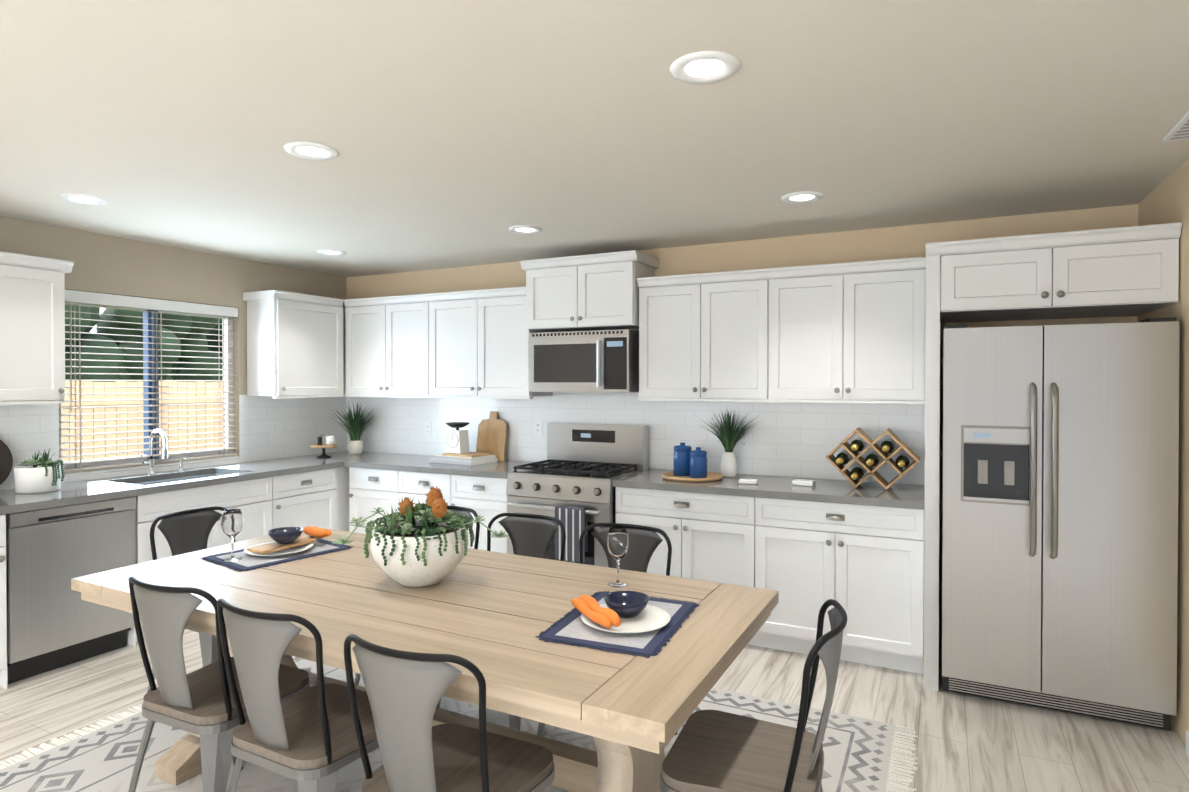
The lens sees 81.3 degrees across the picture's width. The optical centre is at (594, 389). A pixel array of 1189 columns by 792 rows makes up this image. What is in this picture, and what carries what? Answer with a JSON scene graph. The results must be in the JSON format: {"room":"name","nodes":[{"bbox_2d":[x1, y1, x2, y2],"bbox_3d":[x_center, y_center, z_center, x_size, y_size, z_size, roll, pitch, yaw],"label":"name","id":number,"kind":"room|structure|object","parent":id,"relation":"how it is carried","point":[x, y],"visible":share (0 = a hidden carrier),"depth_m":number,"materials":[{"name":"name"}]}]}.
{"room":"dining room and kitchen","nodes":[
{"label":"dining room and kitchen","id":0,"kind":"room"},
{"bbox_2d":[0,216,345,476],"bbox_3d":[-3.963,0.264,2.771,0.150,2.440,7.600,0,1,27],"label":"wall","id":1,"kind":"structure","parent":0,"point":[106,264],"depth_m":4.70,"materials":[{"name":"paint"}]},
{"bbox_2d":[0,251,67,402],"bbox_3d":[-3.202,-0.325,3.738,0.322,0.776,0.460,0,1,27],"label":"upper cabinet","id":2,"kind":"object","parent":1,"relation":"attached to","point":[32,288],"depth_m":3.73,"materials":[{"name":"white wood"}]},
{"bbox_2d":[59,289,238,476],"bbox_3d":[-2.986,-0.044,4.689,0.126,1.128,1.188,0,1,27],"label":"window blinds","id":3,"kind":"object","parent":1,"relation":"in","point":[150,309],"depth_m":4.67,"materials":[{"name":"white plastic"}]},
{"bbox_2d":[0,395,346,489],"bbox_3d":[-2.965,0.304,4.588,0.006,0.515,3.444,0,1,27],"label":"backsplash","id":4,"kind":"structure","parent":1,"relation":"attached to","point":[27,431],"depth_m":5.29,"materials":[{"name":"tile"}]},
{"bbox_2d":[244,290,343,398],"bbox_3d":[-2.338,-0.341,5.462,0.322,0.776,0.658,0,1,27],"label":"upper cabinet","id":5,"kind":"object","parent":1,"relation":"attached to","point":[294,345],"depth_m":5.24,"materials":[{"name":"white wood"}]},
{"bbox_2d":[0,629,1188,791],"bbox_3d":[-1.384,1.545,1.490,5.920,0.100,7.900,0,1,27],"label":"floor","id":6,"kind":"structure","parent":0,"point":[966,743],"depth_m":3.09,"materials":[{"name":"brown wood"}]},
{"bbox_2d":[0,515,7,688],"bbox_3d":[-3.295,1.045,3.253,0.602,0.868,0.648,0,1,27],"label":"base cabinet","id":7,"kind":"object","parent":6,"relation":"on","point":[3,553],"depth_m":3.39,"materials":[{"name":"white wood"}]},
{"bbox_2d":[6,496,135,683],"bbox_3d":[-3.005,1.043,3.807,0.601,0.862,0.596,0,1,27],"label":"dishwasher","id":8,"kind":"object","parent":6,"relation":"on","point":[54,621],"visible":0.75,"depth_m":3.62,"materials":[{"name":"silver metal"}]},
{"bbox_2d":[212,467,339,546],"bbox_3d":[-2.353,1.028,5.133,0.602,0.868,0.586,0,1,27],"label":"base cabinet","id":9,"kind":"object","parent":6,"relation":"on","point":[265,496],"depth_m":4.81,"materials":[{"name":"white wood"}]},
{"bbox_2d":[0,451,391,514],"bbox_3d":[-2.673,0.578,4.460,0.628,0.040,3.412,0,1,27],"label":"countertop","id":10,"kind":"structure","parent":9,"relation":"on","point":[87,491],"depth_m":4.20,"materials":[{"name":"grey stone"}]},
{"bbox_2d":[0,440,12,484],"bbox_3d":[-3.342,0.356,3.735,0.066,0.413,0.330,0,1,27],"label":"round cutting board","id":11,"kind":"object","parent":10,"relation":"on","point":[6,461],"visible":0.94,"depth_m":3.84,"materials":[{"name":"brown wood"}]},
{"bbox_2d":[14,449,64,493],"bbox_3d":[-3.063,0.442,3.828,0.222,0.241,0.221,0,1,27],"label":"potted succulent","id":12,"kind":"object","parent":10,"relation":"on","point":[35,474],"visible":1,"depth_m":3.76,"materials":[{"name":"white ceramic"}]},
{"bbox_2d":[140,429,186,474],"bbox_3d":[-2.816,0.405,4.572,0.190,0.301,0.299,0,1,27],"label":"faucet","id":13,"kind":"object","parent":10,"relation":"on","point":[150,464],"visible":1,"depth_m":4.53,"materials":[{"name":"silver metal"}]},
{"bbox_2d":[310,435,336,457],"bbox_3d":[-2.176,0.457,5.568,0.204,0.180,0.204,0,1,27],"label":"pedestal stand","id":14,"kind":"object","parent":10,"relation":"on","point":[330,440],"visible":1,"depth_m":5.54,"materials":[{"name":"brown wood"}]},
{"bbox_2d":[325,402,387,453],"bbox_3d":[-2.037,0.319,5.774,0.544,0.452,0.459,0,1,27],"label":"grass plant","id":15,"kind":"object","parent":10,"relation":"on","point":[355,427],"visible":0.98,"depth_m":5.78,"materials":[{"name":"green plant"}]},
{"bbox_2d":[340,467,348,531],"bbox_3d":[-2.080,1.023,5.700,0.581,0.868,0.672,0,1,27],"label":"base cabinet","id":16,"kind":"object","parent":6,"relation":"on","point":[344,471],"depth_m":5.35,"materials":[{"name":"white wood"}]},
{"bbox_2d":[344,466,399,534],"bbox_3d":[-1.533,1.025,5.464,0.508,0.868,0.602,0,1,27],"label":"base cabinet","id":17,"kind":"object","parent":6,"relation":"on","point":[368,489],"depth_m":5.21,"materials":[{"name":"white wood"}]},
{"bbox_2d":[400,470,506,552],"bbox_3d":[-0.874,1.028,5.134,0.966,0.868,0.602,0,1,27],"label":"base cabinet","id":18,"kind":"object","parent":6,"relation":"on","point":[486,496],"depth_m":4.79,"materials":[{"name":"white wood"}]},
{"bbox_2d":[344,454,532,477],"bbox_3d":[-1.107,0.571,5.232,1.478,0.040,0.628,0,1,27],"label":"countertop","id":19,"kind":"structure","parent":18,"relation":"on","point":[415,464],"depth_m":5.02,"materials":[{"name":"grey stone"}]},
{"bbox_2d":[429,452,497,465],"bbox_3d":[-0.989,0.516,5.236,0.424,0.068,0.292,0,1,33],"label":"cookbooks","id":20,"kind":"object","parent":19,"relation":"on","point":[473,458],"visible":0.96,"depth_m":5.13,"materials":[{"name":"white paper"}]},
{"bbox_2d":[446,422,469,453],"bbox_3d":[-1.040,0.367,5.267,0.183,0.225,0.183,0,1,27],"label":"kitchen scale","id":21,"kind":"object","parent":20,"relation":"on","point":[457,441],"visible":1,"depth_m":5.22,"materials":[{"name":"white metal"}]},
{"bbox_2d":[476,411,507,460],"bbox_3d":[-0.793,0.360,5.359,0.260,0.378,0.077,0,1,27],"label":"cutting board","id":22,"kind":"object","parent":19,"relation":"on","point":[492,435],"visible":0.81,"depth_m":5.35,"materials":[{"name":"brown wood"}]},
{"bbox_2d":[0,656,917,791],"bbox_3d":[-0.604,1.480,2.644,3.280,0.008,2.456,0,1,27],"label":"rug","id":23,"kind":"object","parent":6,"relation":"on","point":[864,755],"visible":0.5,"depth_m":2.80,"materials":[{"name":"white fabric"}]},
{"bbox_2d":[147,506,234,691],"bbox_3d":[-1.801,1.034,3.315,0.496,0.872,0.459,0,1,24],"label":"dining chair","id":24,"kind":"object","parent":23,"relation":"on","point":[185,531],"visible":0.4,"depth_m":3.37,"materials":[{"name":"silver metal"}]},
{"bbox_2d":[128,576,309,791],"bbox_3d":[-1.285,1.042,2.384,0.458,0.872,0.496,0,1,25],"label":"dining chair","id":25,"kind":"object","parent":23,"relation":"on","point":[200,701],"visible":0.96,"depth_m":2.20,"materials":[{"name":"silver metal"}]},
{"bbox_2d":[217,598,378,791],"bbox_3d":[-0.862,1.045,2.138,0.458,0.872,0.496,0,1,28],"label":"dining chair","id":26,"kind":"object","parent":23,"relation":"on","point":[306,739],"visible":0.98,"depth_m":1.97,"materials":[{"name":"silver metal"}]},
{"bbox_2d":[354,505,479,684],"bbox_3d":[-0.829,1.034,3.330,0.458,0.872,0.496,0,1,25],"label":"dining chair","id":27,"kind":"object","parent":23,"relation":"on","point":[461,510],"visible":0.15,"depth_m":3.45,"materials":[{"name":"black metal"}]},
{"bbox_2d":[71,527,778,791],"bbox_3d":[-0.661,1.096,2.538,2.400,0.762,1.080,0,1,28],"label":"dining table","id":28,"kind":"object","parent":23,"relation":"on","point":[490,615],"visible":0.6,"depth_m":2.19,"materials":[{"name":"brown wood"}]},
{"bbox_2d":[200,539,352,571],"bbox_3d":[-1.369,0.708,3.007,0.373,0.003,0.514,0,1,37],"label":"placemat","id":29,"kind":"object","parent":28,"relation":"on","point":[247,562],"visible":0.73,"depth_m":2.91,"materials":[{"name":"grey fabric"}]},
{"bbox_2d":[221,509,242,561],"bbox_3d":[-1.504,0.605,2.876,0.082,0.205,0.082,0,1,27],"label":"wine glass","id":30,"kind":"object","parent":29,"relation":"on","point":[232,522],"visible":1,"depth_m":2.85,"materials":[{"name":"clear glass"}]},
{"bbox_2d":[244,541,312,556],"bbox_3d":[-1.369,0.696,3.007,0.274,0.019,0.274,0,1,27],"label":"plate","id":31,"kind":"object","parent":29,"relation":"on","point":[289,551],"visible":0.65,"depth_m":2.99,"materials":[{"name":"white ceramic"}]},
{"bbox_2d":[247,536,327,553],"bbox_3d":[-1.337,0.678,3.061,0.110,0.012,0.355,0,1,31],"label":"serving board","id":32,"kind":"object","parent":31,"relation":"on","point":[272,547],"visible":0.71,"depth_m":2.98,"materials":[{"name":"brown wood"}]},
{"bbox_2d":[268,527,302,543],"bbox_3d":[-1.351,0.644,3.031,0.144,0.055,0.144,0,1,27],"label":"bowl","id":33,"kind":"object","parent":32,"relation":"on","point":[285,535],"visible":0.98,"depth_m":3.00,"materials":[{"name":"blue ceramic"}]},
{"bbox_2d":[303,526,331,536],"bbox_3d":[-1.262,0.647,3.151,0.155,0.044,0.066,0,1,37],"label":"napkin","id":34,"kind":"object","parent":32,"relation":"on","point":[314,531],"visible":0.98,"depth_m":3.12,"materials":[{"name":"orange fabric"}]},
{"bbox_2d":[332,486,507,586],"bbox_3d":[-0.686,0.537,2.535,0.728,0.353,0.479,0,1,27],"label":"centerpiece","id":35,"kind":"object","parent":28,"relation":"on","point":[408,548],"visible":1,"depth_m":2.46,"materials":[{"name":"ceramic"}]},
{"bbox_2d":[535,591,699,657],"bbox_3d":[0.088,0.716,2.154,0.374,0.003,0.514,0,1,23],"label":"placemat","id":36,"kind":"object","parent":28,"relation":"on","point":[571,628],"visible":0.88,"depth_m":2.02,"materials":[{"name":"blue fabric"}]},
{"bbox_2d":[581,604,669,632],"bbox_3d":[0.095,0.704,2.119,0.273,0.019,0.273,0,1,27],"label":"plate","id":37,"kind":"object","parent":36,"relation":"on","point":[649,618],"visible":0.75,"depth_m":2.10,"materials":[{"name":"white ceramic"}]},
{"bbox_2d":[571,595,620,627],"bbox_3d":[0.002,0.670,2.098,0.066,0.044,0.243,0,1,-26],"label":"napkin","id":38,"kind":"object","parent":37,"relation":"on","point":[591,608],"visible":0.98,"depth_m":2.06,"materials":[{"name":"orange fabric"}]},
{"bbox_2d":[604,591,649,617],"bbox_3d":[0.101,0.680,2.170,0.144,0.055,0.144,0,1,27],"label":"bowl","id":39,"kind":"object","parent":37,"relation":"on","point":[627,604],"visible":0.94,"depth_m":2.19,"materials":[{"name":"blue ceramic"}]},
{"bbox_2d":[607,527,628,587],"bbox_3d":[0.085,0.611,2.529,0.082,0.205,0.082,0,1,27],"label":"wine glass","id":40,"kind":"object","parent":28,"relation":"on","point":[617,542],"visible":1,"depth_m":2.50,"materials":[{"name":"clear glass"}]},
{"bbox_2d":[344,634,554,791],"bbox_3d":[-0.380,1.047,1.857,0.458,0.872,0.496,0,1,25],"label":"dining chair","id":41,"kind":"object","parent":23,"relation":"on","point":[405,690],"visible":1,"depth_m":1.69,"materials":[{"name":"silver metal"}]},
{"bbox_2d":[437,513,565,729],"bbox_3d":[-0.401,1.036,3.110,0.458,0.872,0.496,0,1,28],"label":"dining chair","id":42,"kind":"object","parent":23,"relation":"on","point":[531,535],"visible":0.31,"depth_m":3.31,"materials":[{"name":"silver metal"}]},
{"bbox_2d":[537,523,676,736],"bbox_3d":[0.058,1.038,2.869,0.458,0.872,0.496,0,1,25],"label":"dining chair","id":43,"kind":"object","parent":23,"relation":"on","point":[645,542],"visible":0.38,"depth_m":3.06,"materials":[{"name":"silver metal"}]},
{"bbox_2d":[660,599,846,791],"bbox_3d":[0.449,1.046,1.956,0.496,0.872,0.458,0,1,23],"label":"dining chair","id":44,"kind":"object","parent":23,"relation":"on","point":[715,751],"visible":1,"depth_m":1.90,"materials":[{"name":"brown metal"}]},
{"bbox_2d":[506,422,647,566],"bbox_3d":[-0.122,0.858,4.682,0.762,1.215,0.692,0,1,27],"label":"range","id":45,"kind":"object","parent":6,"relation":"on","point":[568,484],"visible":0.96,"depth_m":4.52,"materials":[{"name":"silver metal"}]},
{"bbox_2d":[612,486,755,645],"bbox_3d":[0.650,1.035,4.370,0.868,0.868,0.602,0,1,27],"label":"base cabinet","id":46,"kind":"object","parent":6,"relation":"on","point":[712,537],"depth_m":4.06,"materials":[{"name":"white wood"}]},
{"bbox_2d":[756,498,924,673],"bbox_3d":[1.424,1.038,3.982,0.864,0.868,0.602,0,1,27],"label":"base cabinet","id":47,"kind":"object","parent":6,"relation":"on","point":[808,552],"depth_m":3.69,"materials":[{"name":"white wood"}]},
{"bbox_2d":[612,470,924,509],"bbox_3d":[1.028,0.581,4.162,1.738,0.040,0.628,0,1,27],"label":"countertop","id":48,"kind":"structure","parent":47,"relation":"on","point":[898,496],"depth_m":3.94,"materials":[{"name":"grey stone"}]},
{"bbox_2d":[662,471,722,481],"bbox_3d":[0.613,0.546,4.350,0.380,0.024,0.380,0,1,27],"label":"wood tray","id":49,"kind":"object","parent":48,"relation":"on","point":[711,476],"visible":0.75,"depth_m":4.24,"materials":[{"name":"brown wood"}]},
{"bbox_2d":[673,442,691,475],"bbox_3d":[0.560,0.441,4.399,0.116,0.207,0.116,0,1,27],"label":"canister","id":50,"kind":"object","parent":49,"relation":"on","point":[681,454],"visible":0.96,"depth_m":4.35,"materials":[{"name":"blue ceramic"}]},
{"bbox_2d":[689,447,706,477],"bbox_3d":[0.642,0.452,4.285,0.110,0.187,0.110,0,1,27],"label":"canister","id":51,"kind":"object","parent":49,"relation":"on","point":[698,462],"visible":0.98,"depth_m":4.24,"materials":[{"name":"blue ceramic"}]},
{"bbox_2d":[698,411,761,476],"bbox_3d":[0.832,0.333,4.395,0.527,0.448,0.365,0,1,27],"label":"vase","id":52,"kind":"object","parent":48,"relation":"on","point":[729,436],"visible":0.98,"depth_m":4.40,"materials":[{"name":"white ceramic"}]},
{"bbox_2d":[738,479,757,483],"bbox_3d":[0.917,0.549,4.131,0.110,0.022,0.070,0,1,19],"label":"soap dish","id":53,"kind":"object","parent":48,"relation":"on","point":[747,481],"visible":1,"depth_m":4.10,"materials":[{"name":"white ceramic"}]},
{"bbox_2d":[792,479,815,486],"bbox_3d":[1.226,0.547,4.054,0.120,0.028,0.080,0,1,32],"label":"soap dish","id":54,"kind":"object","parent":48,"relation":"on","point":[802,482],"visible":0.98,"depth_m":4.03,"materials":[{"name":"white ceramic"}]},
{"bbox_2d":[825,427,920,489],"bbox_3d":[1.589,0.393,3.962,0.496,0.336,0.317,0,1,27],"label":"wine rack","id":55,"kind":"object","parent":48,"relation":"on","point":[857,473],"visible":1,"depth_m":3.93,"materials":[{"name":"brown wood"}]},
{"bbox_2d":[924,222,1181,690],"bbox_3d":[2.217,0.383,3.495,0.980,2.188,0.753,0,1,27],"label":"cabinet","id":56,"kind":"object","parent":6,"relation":"on","point":[1119,272],"visible":1,"depth_m":3.24,"materials":[{"name":"white wood"}]},
{"bbox_2d":[942,317,1179,730],"bbox_3d":[2.216,0.585,3.423,0.884,1.786,0.842,0,1,27],"label":"fridge","id":57,"kind":"object","parent":6,"relation":"on","point":[1060,517],"visible":1,"depth_m":3.09,"materials":[{"name":"silver metal"}]},
{"bbox_2d":[0,0,1188,277],"bbox_3d":[-1.384,-0.995,1.467,5.920,0.100,7.900,0,1,27],"label":"ceiling","id":58,"kind":"structure","parent":0,"point":[460,132],"depth_m":2.45,"materials":[{"name":"paint"}]},
{"bbox_2d":[58,193,107,204],"bbox_3d":[-2.580,-0.958,3.498,0.203,0.009,0.203,0,1,-18],"label":"recessed light","id":59,"kind":"object","parent":58,"relation":"in","point":[71,197],"depth_m":3.49,"materials":[{"name":"white plastic"}]},
{"bbox_2d":[284,142,338,159],"bbox_3d":[-1.132,-0.952,2.773,0.203,0.009,0.203,0,1,-18],"label":"recessed light","id":60,"kind":"object","parent":58,"relation":"in","point":[307,150],"depth_m":2.77,"materials":[{"name":"white plastic"}]},
{"bbox_2d":[316,249,346,254],"bbox_3d":[-1.868,-0.971,4.920,0.203,0.009,0.203,0,1,-18],"label":"recessed light","id":61,"kind":"object","parent":58,"relation":"in","point":[322,251],"depth_m":4.90,"materials":[{"name":"white plastic"}]},
{"bbox_2d":[508,225,541,233],"bbox_3d":[-0.420,-0.965,4.194,0.203,0.009,0.203,0,1,-18],"label":"recessed light","id":62,"kind":"object","parent":58,"relation":"in","point":[523,229],"depth_m":4.19,"materials":[{"name":"white plastic"}]},
{"bbox_2d":[670,51,739,83],"bbox_3d":[0.325,-0.945,2.042,0.203,0.009,0.203,0,1,-18],"label":"recessed light","id":63,"kind":"object","parent":58,"relation":"in","point":[704,67],"depth_m":2.03,"materials":[{"name":"white plastic"}]},
{"bbox_2d":[781,191,822,202],"bbox_3d":[1.037,-0.958,3.464,0.203,0.009,0.203,0,1,-18],"label":"recessed light","id":64,"kind":"object","parent":58,"relation":"in","point":[804,196],"depth_m":3.45,"materials":[{"name":"white plastic"}]},
{"bbox_2d":[1163,111,1188,141],"bbox_3d":[2.150,-0.947,2.437,0.150,0.013,0.380,0,1,27],"label":"ceiling vent","id":65,"kind":"object","parent":58,"relation":"in","point":[1179,130],"visible":0.97,"depth_m":2.53,"materials":[{"name":"white plastic"}]},
{"bbox_2d":[346,204,1137,641],"bbox_3d":[0.352,0.243,4.942,5.920,2.440,0.150,0,1,27],"label":"wall","id":66,"kind":"structure","parent":0,"point":[900,242],"depth_m":4.29,"materials":[{"name":"paint"}]},
{"bbox_2d":[343,294,426,397],"bbox_3d":[-1.584,-0.343,5.635,0.868,0.776,0.322,0,1,27],"label":"upper cabinet","id":67,"kind":"object","parent":66,"relation":"attached to","point":[385,338],"depth_m":5.49,"materials":[{"name":"white wood"}]},
{"bbox_2d":[424,422,431,435],"bbox_3d":[-1.375,0.326,5.715,0.072,0.116,0.005,0,1,27],"label":"electrical outlet plate","id":68,"kind":"object","parent":66,"relation":"attached to","point":[427,425],"depth_m":5.71,"materials":[{"name":"white plastic"}]},
{"bbox_2d":[427,287,552,397],"bbox_3d":[-0.791,-0.339,5.237,0.908,0.776,0.322,0,1,27],"label":"upper cabinet","id":69,"kind":"object","parent":66,"relation":"attached to","point":[477,341],"depth_m":5.09,"materials":[{"name":"white wood"}]},
{"bbox_2d":[534,420,541,435],"bbox_3d":[-0.427,0.291,5.239,0.072,0.116,0.005,0,1,27],"label":"electrical outlet plate","id":70,"kind":"object","parent":66,"relation":"attached to","point":[537,423],"depth_m":5.24,"materials":[{"name":"white plastic"}]},
{"bbox_2d":[523,250,658,332],"bbox_3d":[-0.031,-0.657,4.822,0.815,0.473,0.377,0,1,27],"label":"upper cabinet","id":71,"kind":"object","parent":66,"relation":"attached to","point":[591,292],"depth_m":4.64,"materials":[{"name":"white wood"}]},
{"bbox_2d":[528,329,638,391],"bbox_3d":[-0.045,-0.187,4.793,0.760,0.409,0.441,0,1,27],"label":"microwave","id":72,"kind":"object","parent":71,"relation":"attached to","point":[592,361],"visible":1,"depth_m":4.62,"materials":[{"name":"silver metal"}]},
{"bbox_2d":[347,392,924,484],"bbox_3d":[-0.118,0.275,5.091,4.634,0.565,0.006,0,1,27],"label":"backsplash","id":73,"kind":"structure","parent":66,"relation":"attached to","point":[795,439],"depth_m":4.74,"materials":[{"name":"tile"}]},
{"bbox_2d":[635,268,770,401],"bbox_3d":[0.735,-0.332,4.473,0.840,0.776,0.322,0,1,27],"label":"upper cabinet","id":74,"kind":"object","parent":66,"relation":"attached to","point":[703,336],"depth_m":4.31,"materials":[{"name":"white wood"}]},
{"bbox_2d":[738,432,748,449],"bbox_3d":[0.976,0.337,4.536,0.072,0.116,0.005,0,1,27],"label":"electrical outlet plate","id":75,"kind":"object","parent":66,"relation":"attached to","point":[743,443],"depth_m":4.53,"materials":[{"name":"white plastic"}]},
{"bbox_2d":[771,257,925,401],"bbox_3d":[1.490,-0.329,4.094,0.850,0.776,0.322,0,1,27],"label":"upper cabinet","id":76,"kind":"object","parent":66,"relation":"attached to","point":[851,332],"depth_m":3.93,"materials":[{"name":"white wood"}]},
{"bbox_2d":[1137,158,1188,745],"bbox_3d":[1.196,0.287,0.186,0.150,2.440,7.600,0,1,27],"label":"wall","id":77,"kind":"structure","parent":0,"point":[1166,201],"depth_m":2.94,"materials":[{"name":"paint"}]},
{"bbox_2d":[1186,730,1188,756],"bbox_3d":[0.925,1.466,-0.160,0.013,0.090,6.680,0,1,27],"label":"baseboard","id":78,"kind":"structure","parent":77,"relation":"attached to","point":[1187,742],"depth_m":2.81,"materials":[{"name":"white wood"}]},
{"label":"outside","id":79,"kind":"structure","parent":0,"visible":0},
{"bbox_3d":[-21.270,1.815,12.912,39.830,0.150,55.000,0,1,27],"label":"ground","id":80,"kind":"structure","parent":79,"visible":0},
{"bbox_2d":[61,381,222,461],"bbox_3d":[-8.148,0.861,5.786,0.110,1.890,26.032,0,1,27],"label":"fence","id":81,"kind":"object","parent":80,"relation":"on","point":[121,409],"visible":0.02,"depth_m":9.47,"materials":[{"name":"brown wood"}]},
{"bbox_2d":[65,305,222,381],"bbox_3d":[-7.370,-0.270,13.196,2.281,4.015,12.117,0,1,27],"label":"tree","id":82,"kind":"object","parent":80,"relation":"on","point":[137,339],"visible":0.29,"depth_m":11.58,"materials":[{"name":"green plant"}]}
]}

